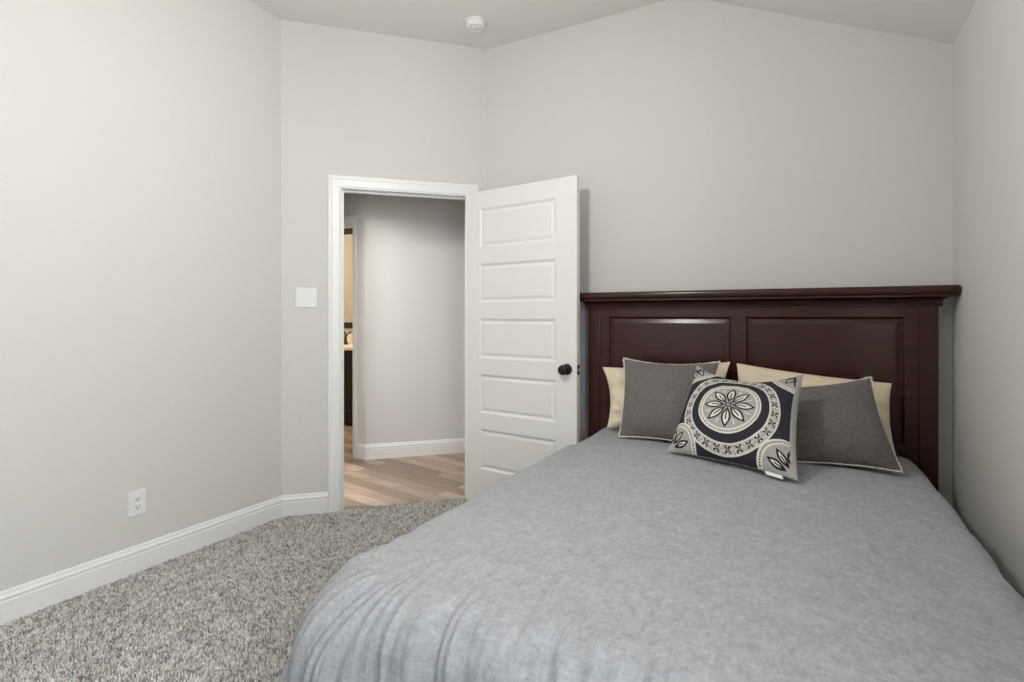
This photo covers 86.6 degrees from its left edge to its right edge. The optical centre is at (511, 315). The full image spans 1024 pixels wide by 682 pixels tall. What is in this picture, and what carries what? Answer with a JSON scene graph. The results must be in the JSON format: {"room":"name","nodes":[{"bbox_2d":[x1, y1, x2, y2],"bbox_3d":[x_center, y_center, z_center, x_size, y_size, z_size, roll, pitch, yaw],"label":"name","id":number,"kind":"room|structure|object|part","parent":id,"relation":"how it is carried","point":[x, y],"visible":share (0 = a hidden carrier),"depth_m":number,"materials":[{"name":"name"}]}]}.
{"room":"bedroom","nodes":[
{"label":"bedroom","id":0,"kind":"room"},
{"bbox_2d":[0,0,280,591],"bbox_3d":[-2.400,-0.268,1.627,0.120,3.095,3.974,0,0,28],"label":"wall","id":1,"kind":"structure","parent":0,"point":[140,140],"depth_m":2.59,"materials":[{"name":"grey paint"}]},
{"bbox_2d":[128,488,145,517],"bbox_3d":[-1.797,0.895,2.603,0.010,0.120,0.078,0,0,28],"label":"wall outlet","id":2,"kind":"object","parent":1,"relation":"attached to","point":[137,498],"visible":1,"depth_m":2.60,"materials":[{"name":"white plastic"}]},
{"bbox_2d":[134,495,140,502],"bbox_3d":[-1.795,0.875,2.603,0.005,0.029,0.034,0,0,28],"label":"receptacle","id":3,"kind":"object","parent":2,"relation":"attached to","point":[137,498],"depth_m":2.60,"materials":[{"name":"grey plastic"}]},
{"bbox_2d":[134,503,140,510],"bbox_3d":[-1.795,0.914,2.603,0.005,0.029,0.034,0,0,28],"label":"receptacle","id":4,"kind":"object","parent":2,"relation":"attached to","point":[137,506],"depth_m":2.60,"materials":[{"name":"grey plastic"}]},
{"bbox_2d":[0,492,327,625],"bbox_3d":[-2.218,1.165,1.624,0.203,0.131,4.142,0,0,28],"label":"baseboard","id":5,"kind":"structure","parent":1,"relation":"attached to","point":[18,601],"depth_m":2.62,"materials":[{"name":"white paint"}]},
{"bbox_2d":[0,425,465,681],"bbox_3d":[-1.556,1.282,3.118,7.092,0.096,7.600,0,0,28],"label":"floor","id":6,"kind":"structure","parent":0,"point":[401,480],"depth_m":3.98,"materials":[{"name":"grey carpet"}]},
{"bbox_2d":[0,497,468,681],"bbox_3d":[-0.848,1.226,2.433,1.832,0.017,2.742,0,0,28],"label":"carpet","id":7,"kind":"structure","parent":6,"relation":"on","point":[300,526],"depth_m":2.25,"materials":[{"name":"grey carpet"}]},
{"bbox_2d":[344,350,352,425],"bbox_3d":[-1.925,0.813,6.419,1.500,0.858,0.583,0,0,28],"label":"vanity cabinet","id":8,"kind":"object","parent":6,"relation":"on","point":[348,355],"visible":0.09,"depth_m":6.07,"materials":[{"name":"black wood"}]},
{"bbox_2d":[344,334,352,350],"bbox_3d":[-1.923,0.304,6.421,1.540,0.160,0.578,0,0,28],"label":"countertop","id":9,"kind":"structure","parent":8,"relation":"on","point":[349,347],"depth_m":6.76,"materials":[{"name":"beige stone"}]},
{"bbox_2d":[344,331,351,344],"bbox_3d":[-2.015,0.255,6.485,0.111,0.175,0.181,0,0,28],"label":"faucet","id":10,"kind":"object","parent":9,"relation":"on","point":[345,334],"visible":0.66,"depth_m":6.53,"materials":[{"name":"black metal"}]},
{"bbox_2d":[580,285,960,491],"bbox_3d":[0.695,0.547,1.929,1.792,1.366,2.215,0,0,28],"label":"headboard","id":11,"kind":"object","parent":6,"relation":"on","point":[886,334],"visible":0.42,"depth_m":2.69,"materials":[{"name":"brown wood"}]},
{"bbox_3d":[0.499,0.594,3.236,0.070,1.272,0.065,0,0,28],"label":"post","id":12,"kind":"part","parent":11,"relation":"part of","materials":[{"name":"brown wood"}]},
{"bbox_2d":[277,427,1023,681],"bbox_3d":[0.556,0.897,1.796,1.826,0.637,2.372,0,0,28],"label":"comforter","id":13,"kind":"object","parent":11,"relation":"on","point":[609,557],"visible":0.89,"depth_m":1.22,"materials":[{"name":"grey fabric"}]},
{"bbox_2d":[603,362,729,427],"bbox_3d":[0.790,0.423,2.889,0.693,0.378,0.216,0,0,28],"label":"sleeping pillow","id":14,"kind":"object","parent":13,"relation":"on","point":[615,376],"visible":0.22,"depth_m":2.96,"materials":[{"name":"beige fabric"}]},
{"bbox_2d":[618,358,720,440],"bbox_3d":[0.747,0.418,2.676,0.502,0.395,0.298,0,0,28],"label":"throw cushion","id":15,"kind":"object","parent":13,"relation":"on","point":[656,395],"visible":0.75,"depth_m":2.66,"materials":[{"name":"grey fabric"}]},
{"bbox_2d":[668,366,802,480],"bbox_3d":[0.914,0.402,2.199,0.531,0.347,0.409,0,0,40],"label":"cushion","id":16,"kind":"object","parent":13,"relation":"on","point":[753,425],"visible":1,"depth_m":2.14,"materials":[{"name":"fabric"}]},
{"bbox_2d":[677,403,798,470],"bbox_3d":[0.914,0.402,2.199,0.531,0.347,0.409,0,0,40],"label":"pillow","id":17,"kind":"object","parent":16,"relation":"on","point":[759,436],"depth_m":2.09,"materials":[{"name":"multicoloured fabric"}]},
{"bbox_2d":[737,363,896,456],"bbox_3d":[1.401,0.426,2.553,0.664,0.372,0.230,0,0,28],"label":"sleeping pillow","id":18,"kind":"object","parent":13,"relation":"on","point":[746,373],"visible":0.13,"depth_m":2.54,"materials":[{"name":"beige fabric"}]},
{"bbox_2d":[796,376,902,472],"bbox_3d":[1.328,0.440,2.302,0.480,0.360,0.351,0,0,13],"label":"throw cushion","id":19,"kind":"object","parent":13,"relation":"on","point":[838,423],"visible":0.66,"depth_m":2.19,"materials":[{"name":"grey fabric"}]},
{"bbox_3d":[1.196,0.434,2.854,1.518,0.952,0.042,0,0,28],"label":"headboard","id":20,"kind":"part","parent":11,"relation":"part of","materials":[{"name":"brown wood"}]},
{"bbox_3d":[1.187,-0.089,2.837,1.792,0.094,0.151,0,0,28],"label":"cornice","id":21,"kind":"part","parent":11,"relation":"part of","materials":[{"name":"brown wood"}]},
{"bbox_3d":[1.896,0.594,2.478,0.070,1.272,0.065,0,0,28],"label":"post","id":22,"kind":"part","parent":11,"relation":"part of","materials":[{"name":"brown wood"}]},
{"bbox_2d":[344,193,365,443],"bbox_3d":[-2.182,-0.095,6.101,2.950,2.850,1.590,0,0,28],"label":"wall","id":23,"kind":"structure","parent":0,"point":[354,204],"depth_m":4.72,"materials":[{"name":"grey paint"}]},
{"bbox_2d":[344,228,352,327],"bbox_3d":[-1.792,-0.472,6.663,1.500,1.255,0.030,0,0,28],"label":"bathroom mirror","id":24,"kind":"object","parent":23,"relation":"attached to","point":[348,232],"visible":0.02,"depth_m":6.81,"materials":[{"name":"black mirror"}]},
{"bbox_2d":[344,334,352,343],"bbox_3d":[-1.791,0.284,6.665,1.540,0.120,0.022,0,0,28],"label":"backsplash","id":25,"kind":"structure","parent":23,"relation":"attached to","point":[350,336],"depth_m":6.77,"materials":[{"name":"beige tile"}]},
{"bbox_2d":[344,215,357,458],"bbox_3d":[-1.712,0.180,4.998,0.878,2.124,0.141,0,0,28],"label":"trim","id":26,"kind":"structure","parent":23,"relation":"attached to","point":[351,221],"depth_m":4.74,"materials":[{"name":"white paint"}]},
{"bbox_2d":[281,20,486,495],"bbox_3d":[-0.808,-0.268,3.566,1.395,3.095,0.120,0,0,-17],"label":"wall","id":27,"kind":"structure","parent":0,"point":[356,103],"depth_m":3.40,"materials":[{"name":"grey paint"}]},
{"bbox_2d":[296,288,316,306],"bbox_3d":[-1.272,-0.115,3.360,0.120,0.120,0.010,0,0,-17],"label":"light switch","id":28,"kind":"object","parent":27,"relation":"attached to","point":[305,297],"visible":1,"depth_m":3.36,"materials":[{"name":"white plastic"}]},
{"bbox_2d":[328,175,477,513],"bbox_3d":[-0.706,0.179,3.586,0.961,2.122,0.141,0,0,-17],"label":"door frame","id":29,"kind":"structure","parent":27,"relation":"attached to","point":[338,185],"depth_m":3.40,"materials":[{"name":"white paint"}]},
{"bbox_2d":[465,175,580,499],"bbox_3d":[0.044,0.204,3.374,0.858,2.028,0.171,0,0,36],"label":"door","id":30,"kind":"structure","parent":29,"relation":"attached to","point":[522,242],"depth_m":3.35,"materials":[{"name":"white paint"}]},
{"bbox_3d":[0.300,0.310,3.127,0.066,0.066,0.069,0,0,36],"label":"knob","id":31,"kind":"part","parent":30,"relation":"part of","materials":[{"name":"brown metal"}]},
{"bbox_2d":[366,194,464,443],"bbox_3d":[-0.042,-0.095,5.151,2.600,2.850,0.170,0,0,-17],"label":"wall","id":32,"kind":"structure","parent":0,"point":[415,247],"depth_m":4.82,"materials":[{"name":"grey paint"}]},
{"bbox_2d":[357,438,464,459],"bbox_3d":[-0.877,1.177,4.809,0.965,0.131,0.077,0,0,-13],"label":"baseboard","id":33,"kind":"structure","parent":32,"relation":"attached to","point":[443,446],"depth_m":4.79,"materials":[{"name":"white paint"}]},
{"bbox_2d":[248,0,975,48],"bbox_3d":[-0.632,-1.555,1.176,3.658,0.720,5.106,0,0,28],"label":"ceiling","id":34,"kind":"structure","parent":0,"point":[508,21],"depth_m":3.18,"materials":[{"name":"white paint"}]},
{"bbox_2d":[464,16,486,32],"bbox_3d":[-0.225,-1.792,3.352,0.138,0.046,0.138,0,0,28],"label":"smoke detector","id":35,"kind":"object","parent":34,"relation":"attached to","point":[475,24],"visible":1,"depth_m":3.32,"materials":[{"name":"white plastic"}]},
{"bbox_2d":[487,0,951,505],"bbox_3d":[0.945,-0.268,3.157,2.532,3.095,0.120,0,0,28],"label":"wall","id":36,"kind":"structure","parent":0,"point":[711,145],"depth_m":2.95,"materials":[{"name":"grey paint"}]},
{"bbox_2d":[952,0,1023,597],"bbox_3d":[0.952,0.014,0.386,0.120,2.531,4.986,0,0,28],"label":"wall","id":37,"kind":"structure","parent":0,"point":[988,49],"depth_m":2.01,"materials":[{"name":"grey paint"}]}
]}

